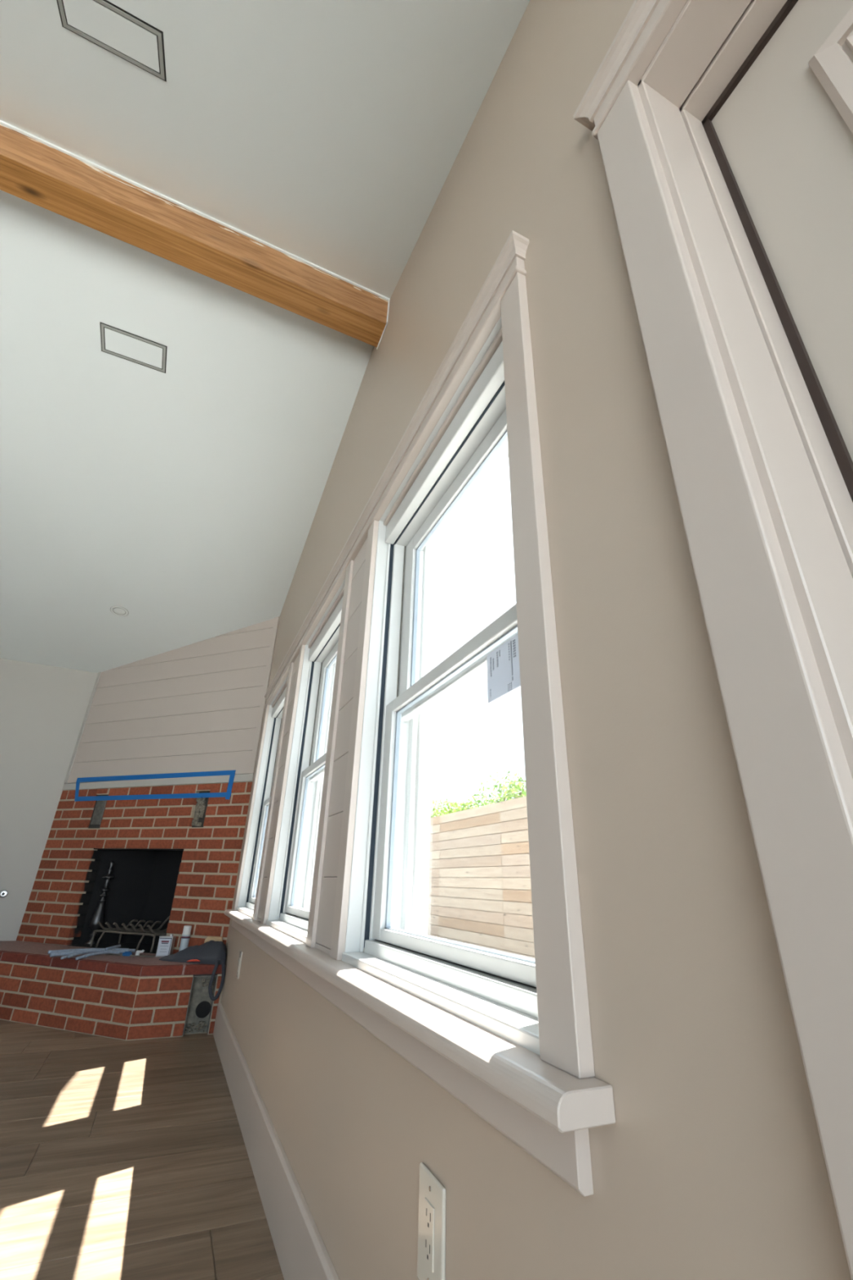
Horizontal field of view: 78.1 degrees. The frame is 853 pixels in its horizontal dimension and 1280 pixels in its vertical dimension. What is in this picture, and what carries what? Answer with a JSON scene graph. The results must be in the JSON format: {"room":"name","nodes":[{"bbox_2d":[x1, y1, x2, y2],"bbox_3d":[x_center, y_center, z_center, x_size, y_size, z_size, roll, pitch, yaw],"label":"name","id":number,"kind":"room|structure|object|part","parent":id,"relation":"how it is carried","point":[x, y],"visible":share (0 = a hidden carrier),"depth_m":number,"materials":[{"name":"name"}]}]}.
{"room":"living room","nodes":[
{"label":"living room","id":0,"kind":"room"},
{"bbox_2d":[0,657,97,944],"bbox_3d":[-3.880,1.458,4.436,4.560,2.801,0.180,12,-27,-21],"label":"wall","id":1,"kind":"structure","parent":0,"point":[43,708],"depth_m":4.69,"materials":[{"name":"grey paint"}]},
{"bbox_2d":[0,889,8,897],"bbox_3d":[-3.438,2.062,4.267,0.060,0.060,0.009,12,-27,-21],"label":"valve","id":2,"kind":"object","parent":1,"relation":"attached to","point":[3,893],"visible":1,"depth_m":4.27,"materials":[{"name":"silver metal"}]},
{"bbox_2d":[0,1019,284,1279],"bbox_3d":[-2.428,1.338,0.866,4.580,0.120,7.395,12,-27,-21],"label":"floor","id":3,"kind":"structure","parent":0,"point":[120,1159],"depth_m":1.71,"materials":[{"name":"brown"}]},
{"bbox_2d":[0,781,252,1040],"bbox_3d":[-2.475,1.916,4.062,2.717,1.530,0.969,-8,-27,19],"label":"fireplace","id":4,"kind":"object","parent":3,"relation":"on","point":[179,859],"depth_m":3.94,"materials":[{"name":"red brick"}]},
{"bbox_2d":[67,949,109,958],"bbox_3d":[-2.230,2.075,3.484,0.064,0.026,0.336,-9,-27,22],"label":"rod","id":5,"kind":"object","parent":4,"relation":"on","point":[94,950],"visible":0.77,"depth_m":3.48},
{"bbox_2d":[49,948,128,956],"bbox_3d":[-2.275,2.106,3.547,0.093,0.022,0.490,-18,-32,36],"label":"rod","id":6,"kind":"object","parent":4,"relation":"on","point":[60,953],"visible":0.5,"depth_m":3.45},
{"bbox_2d":[47,947,135,954],"bbox_3d":[-2.339,2.182,3.691,0.534,0.020,0.128,12,-27,-21],"label":"rod","id":7,"kind":"object","parent":4,"relation":"on","point":[49,952],"visible":0.41,"depth_m":3.67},
{"bbox_2d":[60,951,122,959],"bbox_3d":[-2.238,2.095,3.508,0.102,0.028,0.413,-14,-29,31],"label":"rod","id":8,"kind":"object","parent":4,"relation":"on","point":[66,956],"visible":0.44,"depth_m":3.38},
{"bbox_3d":[-2.774,1.446,4.451,0.109,0.223,0.008,-8,-27,19],"label":"plate","id":9,"kind":"part","parent":4,"relation":"part of","materials":[{"name":"grey metal"}]},
{"bbox_2d":[84,861,114,945],"bbox_3d":[-2.604,2.099,4.218,0.104,0.600,0.104,12,-27,-21],"label":"andiron","id":10,"kind":"object","parent":4,"relation":"in","point":[99,914],"visible":0.94,"depth_m":4.17,"materials":[{"name":"grey metal"}]},
{"bbox_3d":[-2.455,2.252,3.954,0.043,0.109,0.016,20,-30,-34],"label":"leg","id":11,"kind":"part","parent":4,"relation":"part of","materials":[{"name":"grey metal"}]},
{"bbox_2d":[84,951,119,957],"bbox_3d":[-2.141,2.070,3.467,0.026,0.026,0.255,-8,-27,20],"label":"rod","id":12,"kind":"object","parent":4,"relation":"on","point":[101,952],"visible":1,"depth_m":3.47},
{"bbox_2d":[75,950,131,959],"bbox_3d":[-2.154,2.087,3.489,0.078,0.030,0.387,-11,-28,25],"label":"rod","id":13,"kind":"object","parent":4,"relation":"on","point":[120,951],"visible":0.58,"depth_m":3.47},
{"bbox_2d":[104,944,120,951],"bbox_3d":[-2.166,2.126,3.636,0.026,0.022,0.195,3,-25,-2],"label":"rod","id":14,"kind":"object","parent":13,"relation":"on","point":[117,945],"visible":1,"depth_m":3.61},
{"bbox_3d":[-2.257,2.227,3.897,0.620,0.115,0.016,-8,-27,19],"label":"rail","id":15,"kind":"part","parent":4,"relation":"part of","materials":[{"name":"grey metal"}]},
{"bbox_2d":[122,951,132,955],"bbox_3d":[-2.033,2.131,3.569,0.056,0.026,0.024,-1,-25,5],"label":"connector","id":16,"kind":"object","parent":4,"relation":"on","point":[126,953],"visible":1,"depth_m":3.56,"materials":[{"name":"blue plastic"}]},
{"bbox_3d":[-2.204,2.243,4.041,0.620,0.212,0.377,-8,-27,19],"label":"fire grate","id":17,"kind":"part","parent":4,"relation":"part of","materials":[{"name":"black metal"}]},
{"bbox_2d":[106,953,154,957],"bbox_3d":[-2.020,2.139,3.563,0.365,0.008,0.023,-2,-25,9],"label":"metal rod","id":18,"kind":"object","parent":4,"relation":"on","point":[107,953],"visible":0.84,"depth_m":3.55,"materials":[{"name":"grey metal"}]},
{"bbox_3d":[-2.168,2.328,4.108,0.620,0.115,0.016,-8,-27,19],"label":"rail","id":19,"kind":"part","parent":4,"relation":"part of","materials":[{"name":"grey metal"}]},
{"bbox_2d":[135,949,144,955],"bbox_3d":[-1.966,2.144,3.604,0.025,0.033,0.056,-17,-31,34],"label":"connector","id":20,"kind":"object","parent":4,"relation":"on","point":[138,952],"visible":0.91,"depth_m":3.59,"materials":[{"name":"white plastic"}]},
{"bbox_3d":[-2.081,2.201,3.821,0.043,0.109,0.016,20,-30,-34],"label":"leg","id":21,"kind":"part","parent":4,"relation":"part of","materials":[{"name":"grey metal"}]},
{"bbox_2d":[74,769,235,801],"bbox_3d":[-2.299,1.221,4.339,1.735,0.232,0.004,-8,-27,19],"label":"tape","id":22,"kind":"object","parent":4,"relation":"attached to","point":[232,773],"visible":1,"depth_m":4.31,"materials":[{"name":"blue plastic"}]},
{"bbox_2d":[155,933,176,956],"bbox_3d":[-1.795,2.102,3.620,0.094,0.134,0.063,3,-25,-3],"label":"tin","id":23,"kind":"object","parent":4,"relation":"on","point":[166,943],"visible":0.9,"depth_m":3.60,"materials":[{"name":"grey metal"}]},
{"bbox_2d":[160,937,172,955],"bbox_3d":[-1.793,2.095,3.590,0.082,0.105,0.001,3,-25,-3],"label":"print","id":24,"kind":"object","parent":23,"relation":"attached to","point":[166,944],"depth_m":3.59,"materials":[{"name":"grey paper"}]},
{"bbox_2d":[178,925,191,951],"bbox_3d":[-1.670,2.082,3.632,0.056,0.188,0.056,12,-27,-21],"label":"spray can","id":25,"kind":"object","parent":4,"relation":"on","point":[185,936],"visible":0.89,"depth_m":3.62,"materials":[{"name":"grey metal"}]},
{"bbox_2d":[158,940,226,1000],"bbox_3d":[-1.485,2.127,3.418,0.516,0.307,0.227,-7,-26,17],"label":"canvas bag","id":26,"kind":"object","parent":4,"relation":"on","point":[211,952],"visible":0.94,"depth_m":3.37,"materials":[{"name":"grey fabric"}]},
{"bbox_3d":[-1.458,2.003,3.280,0.098,0.020,0.015,-7,-26,18],"label":"tool handle","id":27,"kind":"part","parent":4,"relation":"part of","materials":[{"name":"red plastic"}]},
{"bbox_3d":[-1.394,2.234,3.232,0.140,0.301,0.006,12,-27,-21],"label":"duct plate","id":28,"kind":"part","parent":4,"relation":"part of","materials":[{"name":"grey metal"}]},
{"bbox_2d":[204,936,222,942],"bbox_3d":[-1.439,2.071,3.534,0.115,0.137,0.040,7,-25,-10],"label":"wood block","id":29,"kind":"object","parent":4,"relation":"on","point":[207,939],"visible":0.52,"depth_m":3.54,"materials":[{"name":"beige wood"}]},
{"bbox_2d":[62,616,279,790],"bbox_3d":[-2.262,0.567,4.699,2.078,1.464,0.112,-8,-27,19],"label":"wall","id":30,"kind":"structure","parent":0,"point":[197,707],"depth_m":4.58,"materials":[{"name":"grey wood"}]},
{"bbox_3d":[-3.219,0.788,4.940,0.034,1.096,0.018,-8,-27,19],"label":"corner trim","id":31,"kind":"part","parent":30,"relation":"part of","materials":[{"name":"grey paint"}]},
{"bbox_3d":[-1.328,0.400,4.331,0.045,1.384,0.015,-8,-27,19],"label":"corner trim","id":32,"kind":"part","parent":30,"relation":"part of","materials":[{"name":"beige paint"}]},
{"bbox_2d":[0,0,529,672],"bbox_3d":[-2.355,-1.515,2.191,4.560,1.167,7.395,12,-27,-21],"label":"ceiling","id":33,"kind":"structure","parent":0,"point":[185,499],"depth_m":2.53,"materials":[{"name":"white paint"}]},
{"bbox_2d":[56,0,166,81],"bbox_3d":[-1.013,-1.968,1.694,0.310,0.048,0.144,12,-27,-21],"label":"ceiling vent","id":34,"kind":"object","parent":33,"relation":"in","point":[102,23],"visible":1,"depth_m":1.70,"materials":[{"name":"grey"}]},
{"bbox_2d":[110,605,128,616],"bbox_3d":[-2.586,-0.242,4.422,0.140,0.033,0.138,12,-27,-21],"label":"recessed light","id":35,"kind":"object","parent":33,"relation":"in","point":[116,610],"visible":1,"depth_m":4.42,"materials":[{"name":"white"}]},
{"bbox_2d":[99,321,167,373],"bbox_3d":[-1.520,-1.514,2.731,0.307,0.033,0.150,12,-27,-21],"label":"ceiling vent","id":36,"kind":"object","parent":33,"relation":"in","point":[119,343],"visible":1,"depth_m":2.73,"materials":[{"name":"grey"}]},
{"bbox_3d":[-1.520,-1.513,2.731,0.267,0.025,0.111,12,-27,-21],"label":"panel","id":37,"kind":"part","parent":36,"relation":"part of","materials":[{"name":"white"}]},
{"bbox_2d":[0,120,390,349],"bbox_3d":[-2.130,-2.028,1.901,4.200,0.251,0.157,12,-27,-21],"label":"ceiling beam","id":38,"kind":"structure","parent":33,"relation":"attached to","point":[36,171],"depth_m":2.26,"materials":[{"name":"brown wood"}]},
{"bbox_2d":[221,0,851,1279],"bbox_3d":[-0.394,0.157,2.403,0.180,3.624,7.395,12,-27,-21],"label":"wall","id":39,"kind":"structure","parent":0,"point":[711,1165],"depth_m":0.67,"materials":[{"name":"beige paint"}]},
{"bbox_2d":[235,950,242,978],"bbox_3d":[-1.014,1.756,2.845,0.009,0.123,0.080,12,-27,-21],"label":"wall outlet","id":40,"kind":"object","parent":39,"relation":"attached to","point":[241,952],"visible":1,"depth_m":2.83,"materials":[{"name":"beige plastic"}]},
{"bbox_2d":[233,662,293,919],"bbox_3d":[-0.932,0.964,3.324,0.221,1.402,1.005,12,-27,-21],"label":"window","id":41,"kind":"structure","parent":39,"relation":"in","point":[246,900],"depth_m":3.54,"materials":[{"name":"white wood"}]},
{"bbox_3d":[-0.920,1.577,3.054,0.155,0.063,0.863,12,-27,-21],"label":"frame sill","id":42,"kind":"part","parent":41,"relation":"part of","materials":[{"name":"grey plastic"}]},
{"bbox_3d":[-1.215,1.120,3.677,0.021,1.369,0.070,12,-27,-21],"label":"casing","id":43,"kind":"part","parent":41,"relation":"part of","materials":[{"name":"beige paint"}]},
{"bbox_3d":[-0.953,1.253,3.183,0.032,0.626,0.820,12,-27,-21],"label":"sash","id":44,"kind":"part","parent":41,"relation":"part of","materials":[{"name":"grey plastic"}]},
{"bbox_3d":[-0.951,1.257,3.183,0.004,0.562,0.703,12,-27,-21],"label":"pane","id":45,"kind":"part","parent":41,"relation":"part of","materials":[{"name":"clear glass"}]},
{"bbox_3d":[-0.832,0.768,2.900,0.021,1.369,0.070,12,-27,-21],"label":"casing","id":46,"kind":"part","parent":41,"relation":"part of","materials":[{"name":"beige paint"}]},
{"bbox_2d":[213,1002,339,1279],"bbox_3d":[-0.511,1.602,1.647,0.016,0.162,3.740,12,-27,-21],"label":"baseboard","id":47,"kind":"structure","parent":39,"relation":"attached to","point":[302,1254],"depth_m":1.47,"materials":[{"name":"white wood"}]},
{"bbox_2d":[256,654,298,921],"bbox_3d":[-0.767,0.716,2.781,0.010,1.368,0.220,12,-27,-21],"label":"panel","id":48,"kind":"object","parent":39,"relation":"attached to","point":[295,664],"visible":0.57,"depth_m":2.76,"materials":[{"name":"grey wood"}]},
{"bbox_2d":[261,560,353,947],"bbox_3d":[-0.430,0.504,2.306,0.221,1.402,1.005,12,-27,-21],"label":"window","id":49,"kind":"structure","parent":39,"relation":"in","point":[294,879],"depth_m":2.46,"materials":[{"name":"white wood"}]},
{"bbox_3d":[-0.713,0.660,2.659,0.021,1.369,0.070,12,-27,-21],"label":"casing","id":50,"kind":"part","parent":49,"relation":"part of","materials":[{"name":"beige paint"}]},
{"bbox_3d":[-0.418,1.117,2.035,0.155,0.063,0.863,12,-27,-21],"label":"frame sill","id":51,"kind":"part","parent":49,"relation":"part of","materials":[{"name":"grey plastic"}]},
{"bbox_3d":[-0.451,0.793,2.165,0.032,0.626,0.820,12,-27,-21],"label":"sash","id":52,"kind":"part","parent":49,"relation":"part of","materials":[{"name":"grey plastic"}]},
{"bbox_3d":[-0.448,0.797,2.165,0.004,0.562,0.703,12,-27,-21],"label":"pane","id":53,"kind":"part","parent":49,"relation":"part of","materials":[{"name":"clear glass"}]},
{"bbox_3d":[-0.402,0.267,2.427,0.030,0.642,0.810,12,-27,-21],"label":"sash","id":54,"kind":"part","parent":49,"relation":"part of","materials":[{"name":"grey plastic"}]},
{"bbox_3d":[-0.401,0.270,2.426,0.004,0.538,0.673,12,-27,-21],"label":"pane","id":55,"kind":"part","parent":49,"relation":"part of","materials":[{"name":"clear glass"}]},
{"bbox_3d":[-0.330,0.308,1.881,0.021,1.369,0.070,12,-27,-21],"label":"casing","id":56,"kind":"part","parent":49,"relation":"part of","materials":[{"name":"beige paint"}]},
{"bbox_2d":[315,537,367,954],"bbox_3d":[-0.266,0.256,1.764,0.010,1.368,0.218,12,-27,-21],"label":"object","id":57,"kind":"object","parent":39,"relation":"attached to","point":[331,860],"visible":0.61,"depth_m":1.71,"materials":[{"name":"grey wood"}]},
{"bbox_2d":[264,230,528,707],"bbox_3d":[-0.513,-0.181,2.576,0.043,0.097,3.497,12,-27,-21],"label":"trim","id":58,"kind":"structure","parent":39,"relation":"attached to","point":[485,312],"depth_m":1.52,"materials":[{"name":"white wood"}]},
{"bbox_2d":[231,920,593,1196],"bbox_3d":[-0.540,1.163,1.954,0.018,0.068,3.415,12,-27,-21],"label":"trim","id":59,"kind":"structure","parent":39,"relation":"attached to","point":[566,1155],"depth_m":0.70,"materials":[{"name":"white wood"}]},
{"bbox_2d":[224,909,615,1133],"bbox_3d":[-0.562,1.113,1.966,0.069,0.030,3.504,12,-27,-21],"label":"window sill","id":60,"kind":"structure","parent":39,"relation":"attached to","point":[566,1102],"depth_m":0.66,"materials":[{"name":"white wood"}]},
{"bbox_2d":[417,1162,446,1279],"bbox_3d":[0.006,0.855,0.757,0.009,0.127,0.085,12,-27,-21],"label":"wall outlet","id":61,"kind":"object","parent":39,"relation":"attached to","point":[431,1260],"visible":1,"depth_m":0.75,"materials":[{"name":"beige plastic"}]},
{"bbox_2d":[422,1197,434,1272],"bbox_3d":[0.004,0.854,0.756,0.003,0.066,0.033,12,-27,-21],"label":"receptacle","id":62,"kind":"object","parent":61,"relation":"attached to","point":[428,1202],"depth_m":0.75,"materials":[{"name":"beige plastic"}]},
{"bbox_2d":[329,271,595,1079],"bbox_3d":[0.071,0.045,1.289,0.221,1.402,1.005,12,-27,-21],"label":"window","id":63,"kind":"structure","parent":39,"relation":"in","point":[457,886],"depth_m":1.15,"materials":[{"name":"white wood"}]},
{"bbox_3d":[-0.212,0.200,1.642,0.021,1.369,0.070,12,-27,-21],"label":"casing","id":64,"kind":"part","parent":63,"relation":"part of","materials":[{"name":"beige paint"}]},
{"bbox_3d":[0.084,0.658,1.019,0.155,0.063,0.863,12,-27,-21],"label":"frame sill","id":65,"kind":"part","parent":63,"relation":"part of","materials":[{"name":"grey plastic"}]},
{"bbox_3d":[0.099,-0.193,1.411,0.030,0.642,0.810,12,-27,-21],"label":"sash","id":66,"kind":"part","parent":63,"relation":"part of","materials":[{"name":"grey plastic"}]},
{"bbox_3d":[0.050,0.333,1.149,0.032,0.626,0.820,12,-27,-21],"label":"sash","id":67,"kind":"part","parent":63,"relation":"part of","materials":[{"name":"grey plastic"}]},
{"bbox_3d":[0.053,0.338,1.148,0.004,0.562,0.703,12,-27,-21],"label":"pane","id":68,"kind":"part","parent":63,"relation":"part of","materials":[{"name":"clear glass"}]},
{"bbox_3d":[0.100,-0.190,1.410,0.004,0.538,0.673,12,-27,-21],"label":"pane","id":69,"kind":"part","parent":63,"relation":"part of","materials":[{"name":"clear glass"}]},
{"bbox_2d":[486,634,520,703],"bbox_3d":[0.159,0.050,1.022,0.001,0.106,0.162,12,-27,-21],"label":"window sticker","id":70,"kind":"object","parent":63,"relation":"attached to","point":[503,663],"visible":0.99,"depth_m":1.04,"materials":[{"name":"grey paper"}]},
{"bbox_2d":[489,639,515,697],"bbox_3d":[0.150,0.060,1.039,0.001,0.100,0.098,12,-27,-21],"label":"print","id":71,"kind":"object","parent":70,"relation":"attached to","point":[502,660],"depth_m":1.04,"materials":[{"name":"grey paper"}]},
{"bbox_3d":[0.171,-0.151,0.865,0.021,1.369,0.070,12,-27,-21],"label":"casing","id":72,"kind":"part","parent":63,"relation":"part of","materials":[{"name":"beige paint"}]},
{"bbox_2d":[573,0,687,139],"bbox_3d":[0.517,-1.125,0.488,0.043,0.097,1.118,12,-27,-21],"label":"trim","id":73,"kind":"structure","parent":39,"relation":"attached to","point":[647,24],"depth_m":0.85,"materials":[{"name":"white wood"}]},
{"bbox_2d":[597,0,852,1279],"bbox_3d":[0.576,-0.147,0.075,0.192,2.060,1.074,12,-27,-21],"label":"door","id":74,"kind":"structure","parent":39,"relation":"in","point":[728,165],"depth_m":0.58,"materials":[{"name":"white wood"}]},
{"bbox_3d":[0.562,-0.526,0.456,0.012,0.668,0.271,12,-27,-21],"label":"panel moulding","id":75,"kind":"part","parent":74,"relation":"part of","materials":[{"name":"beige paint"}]}
]}

